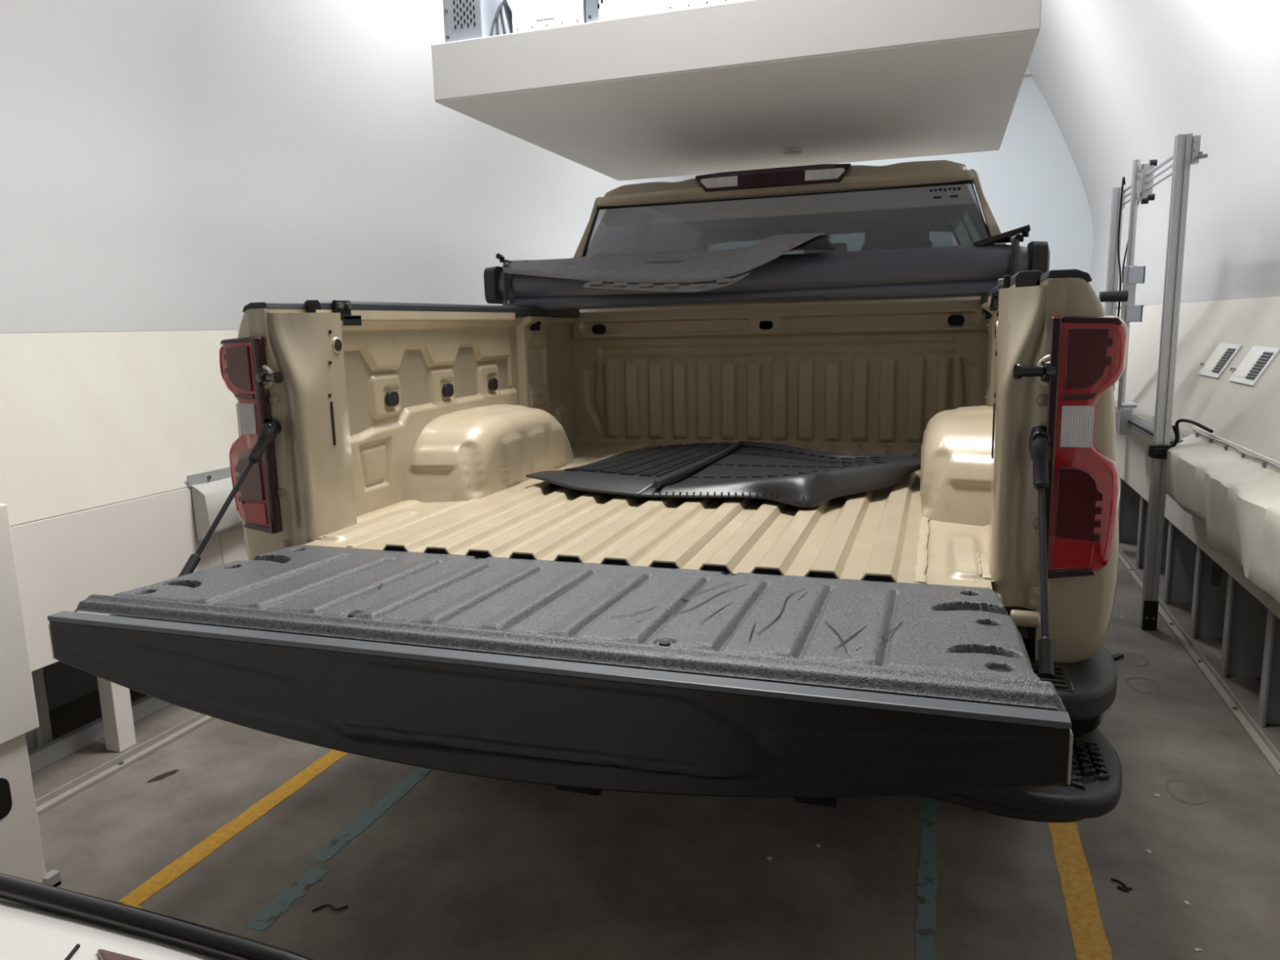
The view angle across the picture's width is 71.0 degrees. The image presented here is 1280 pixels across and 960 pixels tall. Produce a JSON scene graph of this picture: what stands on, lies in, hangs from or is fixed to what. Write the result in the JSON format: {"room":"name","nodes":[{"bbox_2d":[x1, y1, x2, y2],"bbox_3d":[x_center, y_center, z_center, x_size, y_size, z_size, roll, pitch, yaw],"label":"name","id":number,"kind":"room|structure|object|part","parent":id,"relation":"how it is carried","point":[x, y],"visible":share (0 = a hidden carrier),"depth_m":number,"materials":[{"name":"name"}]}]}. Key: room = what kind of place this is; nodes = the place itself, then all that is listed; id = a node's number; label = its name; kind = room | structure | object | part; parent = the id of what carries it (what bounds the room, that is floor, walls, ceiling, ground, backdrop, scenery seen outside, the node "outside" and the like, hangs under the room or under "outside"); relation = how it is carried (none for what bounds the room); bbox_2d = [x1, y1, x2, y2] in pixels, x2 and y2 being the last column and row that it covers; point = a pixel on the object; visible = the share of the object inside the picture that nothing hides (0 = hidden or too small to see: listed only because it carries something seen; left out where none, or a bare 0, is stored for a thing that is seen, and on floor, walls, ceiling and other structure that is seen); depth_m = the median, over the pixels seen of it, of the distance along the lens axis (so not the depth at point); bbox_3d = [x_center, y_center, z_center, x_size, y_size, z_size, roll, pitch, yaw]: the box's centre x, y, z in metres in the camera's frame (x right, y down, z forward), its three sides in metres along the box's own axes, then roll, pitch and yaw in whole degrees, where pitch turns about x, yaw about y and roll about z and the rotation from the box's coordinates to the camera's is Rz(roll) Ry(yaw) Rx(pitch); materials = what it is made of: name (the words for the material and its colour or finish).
{"room":"aircraft cargo hold","nodes":[
{"label":"aircraft cargo hold","id":0,"kind":"room"},
{"bbox_2d":[0,0,702,815],"bbox_3d":[-1.473,-1.205,2.838,1.600,4.170,15.300,2,10,18],"label":"wall","id":1,"kind":"structure","parent":0,"point":[169,168],"depth_m":3.35,"materials":[{"name":"white paint"}]},
{"bbox_3d":[-1.961,0.710,2.874,0.065,0.410,0.100,2,10,18],"label":"leg","id":2,"kind":"part","parent":1,"relation":"part of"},
{"bbox_3d":[-1.770,0.810,3.299,0.035,0.060,15.300,2,10,18],"label":"rail","id":3,"kind":"part","parent":1,"relation":"part of","materials":[{"name":"white metal"}]},
{"bbox_3d":[-1.850,0.384,2.334,0.025,0.428,1.987,2,10,18],"label":"skirt panel","id":4,"kind":"part","parent":1,"relation":"part of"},
{"bbox_3d":[-1.735,0.670,2.954,0.060,0.450,0.065,2,10,18],"label":"post","id":5,"kind":"part","parent":1,"relation":"part of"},
{"bbox_3d":[-1.522,0.830,3.219,0.028,0.035,15.300,2,10,18],"label":"rail","id":6,"kind":"part","parent":1,"relation":"part of","materials":[{"name":"grey metal"}]},
{"bbox_2d":[186,466,243,541],"bbox_3d":[-1.487,0.080,3.249,0.078,0.239,0.290,2,10,18],"label":"box","id":7,"kind":"object","parent":1,"relation":"attached to","point":[211,490],"visible":0.56,"depth_m":3.16,"materials":[{"name":"silver metal"}]},
{"bbox_3d":[-1.157,0.016,4.390,0.025,0.428,2.407,2,10,18],"label":"skirt panel","id":8,"kind":"part","parent":1,"relation":"part of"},
{"bbox_3d":[-1.378,-1.876,2.686,1.363,2.800,15.300,2,10,18],"label":"curved panel","id":9,"kind":"part","parent":1,"relation":"part of","materials":[{"name":"white paint"}]},
{"bbox_2d":[31,488,1279,959],"bbox_3d":[0.108,0.926,2.687,6.300,0.062,15.300,2,10,18],"label":"floor","id":10,"kind":"structure","parent":0,"point":[224,826],"depth_m":2.30,"materials":[{"name":"concrete"}]},
{"bbox_2d":[0,503,61,886],"bbox_3d":[-1.788,0.597,1.842,0.415,0.970,0.838,2,10,18],"label":"base cabinet","id":11,"kind":"object","parent":10,"relation":"on","point":[21,854],"visible":0.88,"depth_m":2.13,"materials":[{"name":"white"}]},
{"bbox_3d":[-1.770,1.057,1.922,0.405,0.035,0.825,2,10,18],"label":"foot rail","id":12,"kind":"part","parent":11,"relation":"part of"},
{"bbox_2d":[0,872,313,959],"bbox_3d":[-1.705,0.859,-0.991,1.850,1.400,4.310,2,10,18],"label":"parked car","id":13,"kind":"object","parent":10,"relation":"on","point":[38,921],"visible":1,"depth_m":0.78,"materials":[{"name":"white metal"}]},
{"bbox_2d":[97,949,142,959],"bbox_3d":[-0.356,0.439,0.701,0.236,0.072,0.060,2,10,18],"label":"tail light","id":14,"kind":"object","parent":13,"relation":"attached to","point":[102,954],"depth_m":0.75,"materials":[{"name":"red plastic"}]},
{"bbox_2d":[311,903,348,911],"bbox_3d":[-0.732,1.011,2.122,0.082,0.005,0.025,-2,10,-3],"label":"dry twig","id":15,"kind":"object","parent":10,"relation":"on","point":[325,904],"visible":1,"depth_m":2.12,"materials":[{"name":"grey"}]},
{"bbox_2d":[47,160,1128,822],"bbox_3d":[0.739,-0.394,4.309,1.987,1.967,6.428,2,10,18],"label":"pickup truck","id":16,"kind":"object","parent":10,"relation":"on","point":[405,593],"visible":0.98,"depth_m":1.70,"materials":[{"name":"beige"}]},
{"bbox_2d":[219,335,282,533],"bbox_3d":[-0.919,-0.119,2.229,0.130,0.477,0.193,2,10,18],"label":"tail light","id":17,"kind":"object","parent":16,"relation":"attached to","point":[245,361],"depth_m":2.13,"materials":[{"name":"red plastic"}]},
{"bbox_2d":[247,418,279,463],"bbox_3d":[-0.884,-0.092,2.107,0.038,0.097,0.102,2,10,18],"label":"socket","id":18,"kind":"object","parent":16,"relation":"attached to","point":[266,450],"depth_m":2.12,"materials":[{"name":"black plastic"}]},
{"bbox_3d":[-0.535,-0.284,3.072,0.058,0.570,1.740,2,10,18],"label":"panel","id":19,"kind":"part","parent":16,"relation":"part of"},
{"bbox_3d":[-0.263,0.268,1.348,1.654,0.010,0.033,2,10,18],"label":"cap trim","id":20,"kind":"part","parent":16,"relation":"part of","materials":[{"name":"grey plastic"}]},
{"bbox_2d":[525,442,735,496],"bbox_3d":[-0.025,-0.057,2.989,0.540,0.047,0.952,2,10,18],"label":"rubber mat","id":21,"kind":"object","parent":16,"relation":"on","point":[629,473],"visible":0.96,"depth_m":2.77,"materials":[{"name":"black rubber"}]},
{"bbox_2d":[304,224,1049,325],"bbox_3d":[0.211,-0.636,2.757,2.028,0.282,1.700,2,10,18],"label":"tonneau cover","id":22,"kind":"object","parent":16,"relation":"on","point":[984,268],"visible":0.81,"depth_m":3.09,"materials":[{"name":"black fabric"}]},
{"bbox_3d":[-0.546,-0.569,3.025,0.049,0.043,1.700,2,10,18],"label":"rail","id":23,"kind":"part","parent":22,"relation":"part of","materials":[{"name":"black metal"}]},
{"bbox_3d":[-0.535,-0.854,3.449,0.023,0.033,0.047,2,10,18],"label":"latch knob","id":24,"kind":"part","parent":22,"relation":"part of","materials":[{"name":"black plastic"}]},
{"bbox_2d":[502,232,835,292],"bbox_3d":[0.062,-0.790,3.328,1.310,0.204,0.339,2,10,18],"label":"rubber mat","id":25,"kind":"object","parent":22,"relation":"on","point":[620,268],"visible":0.99,"depth_m":3.23,"materials":[{"name":"black rubber"}]},
{"bbox_3d":[1.217,-0.817,3.023,0.168,0.066,0.110,2,10,18],"label":"hinge plate","id":26,"kind":"part","parent":22,"relation":"part of","materials":[{"name":"black plastic"}]},
{"bbox_3d":[1.011,-0.521,2.509,0.049,0.043,1.700,2,10,18],"label":"rail","id":27,"kind":"part","parent":22,"relation":"part of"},
{"bbox_3d":[1.264,-0.813,2.935,0.023,0.033,0.047,2,10,18],"label":"latch knob","id":28,"kind":"part","parent":22,"relation":"part of","materials":[{"name":"black plastic"}]},
{"bbox_2d":[695,163,852,191],"bbox_3d":[0.536,-1.214,3.620,0.624,0.073,0.090,2,10,18],"label":"brake light","id":29,"kind":"object","parent":16,"relation":"on","point":[820,176],"depth_m":3.57,"materials":[{"name":"grey"}]},
{"bbox_2d":[635,440,920,507],"bbox_3d":[0.512,-0.043,2.743,0.746,0.074,0.904,3,11,24],"label":"rubber mat","id":30,"kind":"object","parent":16,"relation":"on","point":[802,477],"visible":0.99,"depth_m":2.57,"materials":[{"name":"black rubber"}]},
{"bbox_3d":[0.513,-0.641,3.603,1.690,0.133,0.068,2,10,18],"label":"header rail","id":31,"kind":"part","parent":16,"relation":"part of","materials":[{"name":"beige metal"}]},
{"bbox_3d":[0.548,-0.452,3.728,1.840,0.885,0.035,2,10,18],"label":"panel","id":32,"kind":"part","parent":16,"relation":"part of","materials":[{"name":"beige paint"}]},
{"bbox_3d":[0.537,-1.020,3.643,1.684,0.265,0.042,2,10,18],"label":"glass","id":33,"kind":"part","parent":16,"relation":"part of","materials":[{"name":"black glass"}]},
{"bbox_3d":[-0.061,0.272,1.957,1.580,0.165,0.050,2,10,18],"label":"sill","id":34,"kind":"part","parent":16,"relation":"part of","materials":[{"name":"beige paint"}]},
{"bbox_3d":[1.014,-0.236,2.558,0.058,0.570,1.740,2,10,18],"label":"panel","id":35,"kind":"part","parent":16,"relation":"part of","materials":[{"name":"beige metal"}]},
{"bbox_2d":[1028,426,1051,490],"bbox_3d":[0.708,-0.040,1.585,0.038,0.108,0.091,2,10,18],"label":"socket","id":36,"kind":"object","parent":16,"relation":"attached to","point":[1039,437],"depth_m":1.58,"materials":[{"name":"black plastic"}]},
{"bbox_2d":[1038,315,1128,578],"bbox_3d":[0.809,-0.065,1.656,0.130,0.477,0.193,2,10,18],"label":"tail light","id":37,"kind":"object","parent":16,"relation":"attached to","point":[1082,357],"depth_m":1.58,"materials":[{"name":"red plastic"}]},
{"bbox_2d":[1111,653,1124,660],"bbox_3d":[1.885,0.699,3.545,0.070,0.012,0.024,-8,11,-32],"label":"rubber offcut","id":38,"kind":"object","parent":10,"relation":"on","point":[1118,655],"visible":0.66,"depth_m":3.54,"materials":[{"name":"black rubber"}]},
{"bbox_2d":[1111,877,1132,892],"bbox_3d":[1.140,0.962,2.130,0.026,0.005,0.053,-6,11,-25],"label":"dry twig","id":39,"kind":"object","parent":10,"relation":"on","point":[1125,888],"visible":1,"depth_m":2.12,"materials":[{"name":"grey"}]},
{"bbox_2d":[1098,133,1213,631],"bbox_3d":[2.563,-0.597,4.861,0.263,2.090,2.982,2,10,18],"label":"aluminium frame","id":40,"kind":"object","parent":10,"relation":"on","point":[1186,153],"visible":0.91,"depth_m":3.79,"materials":[{"name":"grey metal"}]},
{"bbox_3d":[2.666,-0.614,5.123,0.052,2.030,0.052,2,10,18],"label":"post","id":41,"kind":"part","parent":40,"relation":"part of","materials":[{"name":"metal"}]},
{"bbox_3d":[2.471,-0.976,4.536,0.034,1.230,0.034,2,10,18],"label":"hanging rod","id":42,"kind":"part","parent":40,"relation":"part of","materials":[{"name":"metal"}]},
{"bbox_3d":[2.466,-0.938,4.525,0.060,0.280,0.005,2,10,18],"label":"sensor plate","id":43,"kind":"part","parent":40,"relation":"part of","materials":[{"name":"metal"}]},
{"bbox_3d":[2.196,0.576,3.867,0.060,0.130,0.062,2,10,18],"label":"foot plate","id":44,"kind":"part","parent":40,"relation":"part of","materials":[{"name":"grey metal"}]},
{"bbox_3d":[2.670,-0.371,5.010,0.055,0.040,2.710,2,10,18],"label":"rail","id":45,"kind":"part","parent":40,"relation":"part of","materials":[{"name":"grey metal"}]},
{"bbox_3d":[2.420,-1.389,4.228,0.013,0.023,1.690,2,10,19],"label":"guide rod","id":46,"kind":"part","parent":40,"relation":"part of","materials":[{"name":"metal"}]},
{"bbox_3d":[2.429,-1.428,4.250,0.013,0.023,1.630,2,10,19],"label":"guide rod","id":47,"kind":"part","parent":40,"relation":"part of","materials":[{"name":"metal"}]},
{"bbox_3d":[2.428,-1.463,4.244,0.018,0.028,1.630,2,10,19],"label":"guide rod","id":48,"kind":"part","parent":40,"relation":"part of","materials":[{"name":"metal"}]},
{"bbox_3d":[2.171,-0.360,3.709,0.052,2.030,0.052,2,10,18],"label":"post","id":49,"kind":"part","parent":40,"relation":"part of","materials":[{"name":"metal"}]},
{"bbox_3d":[2.153,-1.245,3.439,0.040,0.025,0.020,2,10,18],"label":"rod","id":50,"kind":"part","parent":40,"relation":"part of","materials":[{"name":"silver metal"}]},
{"bbox_2d":[1183,900,1190,905],"bbox_3d":[1.257,0.972,2.061,0.010,0.002,0.017,0,10,6],"label":"paper scrap","id":51,"kind":"object","parent":10,"relation":"on","point":[1185,902],"visible":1,"depth_m":2.06,"materials":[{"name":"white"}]},
{"bbox_2d":[1194,948,1202,951],"bbox_3d":[1.188,1.000,1.909,0.017,0.002,0.008,-3,10,-10],"label":"paper scrap","id":52,"kind":"object","parent":10,"relation":"on","point":[1195,949],"visible":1,"depth_m":1.91,"materials":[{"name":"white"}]},
{"bbox_2d":[702,75,1104,308],"bbox_3d":[2.470,-2.504,9.491,4.700,4.300,0.050,2,10,18],"label":"wall","id":53,"kind":"structure","parent":0,"point":[1033,180],"depth_m":8.89,"materials":[{"name":"white paint"}]},
{"bbox_2d":[1024,66,1031,76],"bbox_3d":[3.697,-4.109,8.721,0.220,0.340,0.080,2,10,18],"label":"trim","id":54,"kind":"structure","parent":53,"relation":"attached to","point":[1028,73],"depth_m":8.69,"materials":[{"name":"white"}]},
{"bbox_2d":[1027,0,1279,778],"bbox_3d":[1.563,-1.111,1.831,1.600,4.170,15.300,2,10,18],"label":"wall","id":55,"kind":"structure","parent":0,"point":[1119,80],"depth_m":4.64,"materials":[{"name":"white paint"}]},
{"bbox_3d":[2.922,0.167,5.327,0.149,0.410,0.050,1,10,14],"label":"leg","id":56,"kind":"part","parent":55,"relation":"part of","materials":[{"name":"grey metal"}]},
{"bbox_3d":[2.733,0.267,4.766,0.149,0.410,0.050,1,10,14],"label":"leg","id":57,"kind":"part","parent":55,"relation":"part of","materials":[{"name":"grey metal"}]},
{"bbox_3d":[2.733,-0.182,4.964,0.025,0.428,2.417,2,10,18],"label":"skirt panel","id":58,"kind":"part","parent":55,"relation":"part of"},
{"bbox_3d":[1.433,-1.804,1.751,1.363,2.770,15.300,2,10,18],"label":"curved panel","id":59,"kind":"part","parent":55,"relation":"part of","materials":[{"name":"white paint"}]},
{"bbox_3d":[2.531,0.374,4.168,0.149,0.410,0.050,1,10,14],"label":"leg","id":60,"kind":"part","parent":55,"relation":"part of","materials":[{"name":"grey metal"}]},
{"bbox_3d":[1.716,0.930,2.145,0.028,0.035,15.300,2,10,18],"label":"rail","id":61,"kind":"part","parent":55,"relation":"part of","materials":[{"name":"grey metal"}]},
{"bbox_3d":[2.377,0.456,3.710,0.149,0.410,0.050,1,10,14],"label":"leg","id":62,"kind":"part","parent":55,"relation":"part of","materials":[{"name":"grey metal"}]},
{"bbox_2d":[1165,426,1253,524],"bbox_3d":[2.146,-0.019,3.441,0.125,0.291,0.770,2,10,18],"label":"cloth cover","id":63,"kind":"object","parent":55,"relation":"on","point":[1189,464],"visible":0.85,"depth_m":3.38,"materials":[{"name":"white fabric"}]},
{"bbox_3d":[2.193,-0.149,3.402,0.009,0.012,0.770,2,10,18],"label":"cord","id":64,"kind":"part","parent":63,"relation":"part of","materials":[{"name":"fabric"}]},
{"bbox_2d":[1198,342,1243,378],"bbox_3d":[2.592,-0.538,4.026,0.087,0.145,0.386,2,10,18],"label":"air vent","id":65,"kind":"object","parent":55,"relation":"in","point":[1224,354],"visible":1,"depth_m":3.97,"materials":[{"name":"white plastic"}]},
{"bbox_3d":[2.594,-0.541,4.057,0.052,0.091,0.145,2,10,18],"label":"data plate","id":66,"kind":"part","parent":65,"relation":"part of","materials":[{"name":"white metal"}]},
{"bbox_3d":[1.978,0.220,2.722,0.025,0.428,2.377,2,10,18],"label":"skirt panel","id":67,"kind":"part","parent":55,"relation":"part of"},
{"bbox_2d":[1206,451,1279,604],"bbox_3d":[1.854,0.150,2.609,0.147,0.331,1.015,2,10,18],"label":"cloth cover","id":68,"kind":"object","parent":55,"relation":"attached to","point":[1243,500],"visible":1,"depth_m":2.73,"materials":[{"name":"white fabric"}]},
{"bbox_3d":[1.911,0.001,2.563,0.008,0.012,1.015,2,10,18],"label":"cord","id":69,"kind":"part","parent":68,"relation":"part of","materials":[{"name":"fabric"}]},
{"bbox_3d":[2.239,0.530,3.299,0.149,0.410,0.050,1,10,14],"label":"leg","id":70,"kind":"part","parent":55,"relation":"part of","materials":[{"name":"grey metal"}]},
{"bbox_2d":[1228,346,1279,386],"bbox_3d":[2.443,-0.459,3.584,0.087,0.145,0.381,2,10,18],"label":"air vent","id":71,"kind":"object","parent":55,"relation":"in","point":[1258,360],"visible":1,"depth_m":3.53,"materials":[{"name":"white plastic"}]},
{"bbox_3d":[2.445,-0.462,3.614,0.052,0.091,0.143,2,10,18],"label":"data plate","id":72,"kind":"part","parent":71,"relation":"part of","materials":[{"name":"white plastic"}]},
{"bbox_3d":[2.103,0.601,2.898,0.149,0.410,0.050,1,10,14],"label":"leg","id":73,"kind":"part","parent":55,"relation":"part of","materials":[{"name":"grey metal"}]},
{"bbox_3d":[0.025,-2.308,2.136,1.900,1.855,15.300,2,10,18],"label":"ceiling","id":74,"kind":"structure","parent":0,"visible":0},
{"bbox_2d":[431,0,1041,181],"bbox_3d":[0.505,-1.545,3.727,1.955,0.207,1.920,2,10,18],"label":"canopy","id":75,"kind":"object","parent":74,"relation":"hanging from","point":[746,85],"visible":1,"depth_m":3.06,"materials":[{"name":"white paint"}]},
{"bbox_2d":[442,0,512,42],"bbox_3d":[-0.570,-1.747,3.192,0.147,0.425,0.289,2,10,18],"label":"equipment box","id":76,"kind":"object","parent":75,"relation":"on","point":[464,20],"visible":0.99,"depth_m":3.09,"materials":[{"name":"metal"}]},
{"bbox_2d":[489,0,513,36],"bbox_3d":[-0.450,-1.591,3.111,0.140,0.139,0.065,-7,11,-31],"label":"cable bundle","id":77,"kind":"object","parent":75,"relation":"on","point":[508,13],"visible":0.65,"depth_m":3.09,"materials":[{"name":"grey"}]},
{"bbox_2d":[511,0,586,33],"bbox_3d":[-0.285,-1.731,3.053,0.260,0.425,0.215,2,10,18],"label":"box","id":78,"kind":"object","parent":75,"relation":"on","point":[527,15],"visible":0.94,"depth_m":2.99,"materials":[{"name":"metal"}]},
{"bbox_3d":[-0.312,-1.533,2.988,0.070,0.008,0.011,2,10,18],"label":"handle","id":79,"kind":"part","parent":78,"relation":"part of","materials":[{"name":"metal"}]},
{"bbox_2d":[586,0,620,22],"bbox_3d":[-0.110,-1.733,3.039,0.060,0.425,0.289,2,10,18],"label":"equipment box","id":80,"kind":"object","parent":75,"relation":"on","point":[596,10],"visible":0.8,"depth_m":2.96,"materials":[{"name":"metal"}]},
{"bbox_2d":[620,0,665,17],"bbox_3d":[0.035,-1.743,3.079,0.210,0.425,0.080,2,10,18],"label":"board","id":81,"kind":"object","parent":75,"relation":"on","point":[628,8],"visible":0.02,"depth_m":3.09,"materials":[{"name":"white"}]},
{"bbox_2d":[665,0,746,11],"bbox_3d":[0.237,-1.714,2.880,0.280,0.425,0.215,2,10,18],"label":"box","id":82,"kind":"object","parent":75,"relation":"on","point":[670,5],"visible":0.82,"depth_m":2.84,"materials":[{"name":"metal"}]}
]}

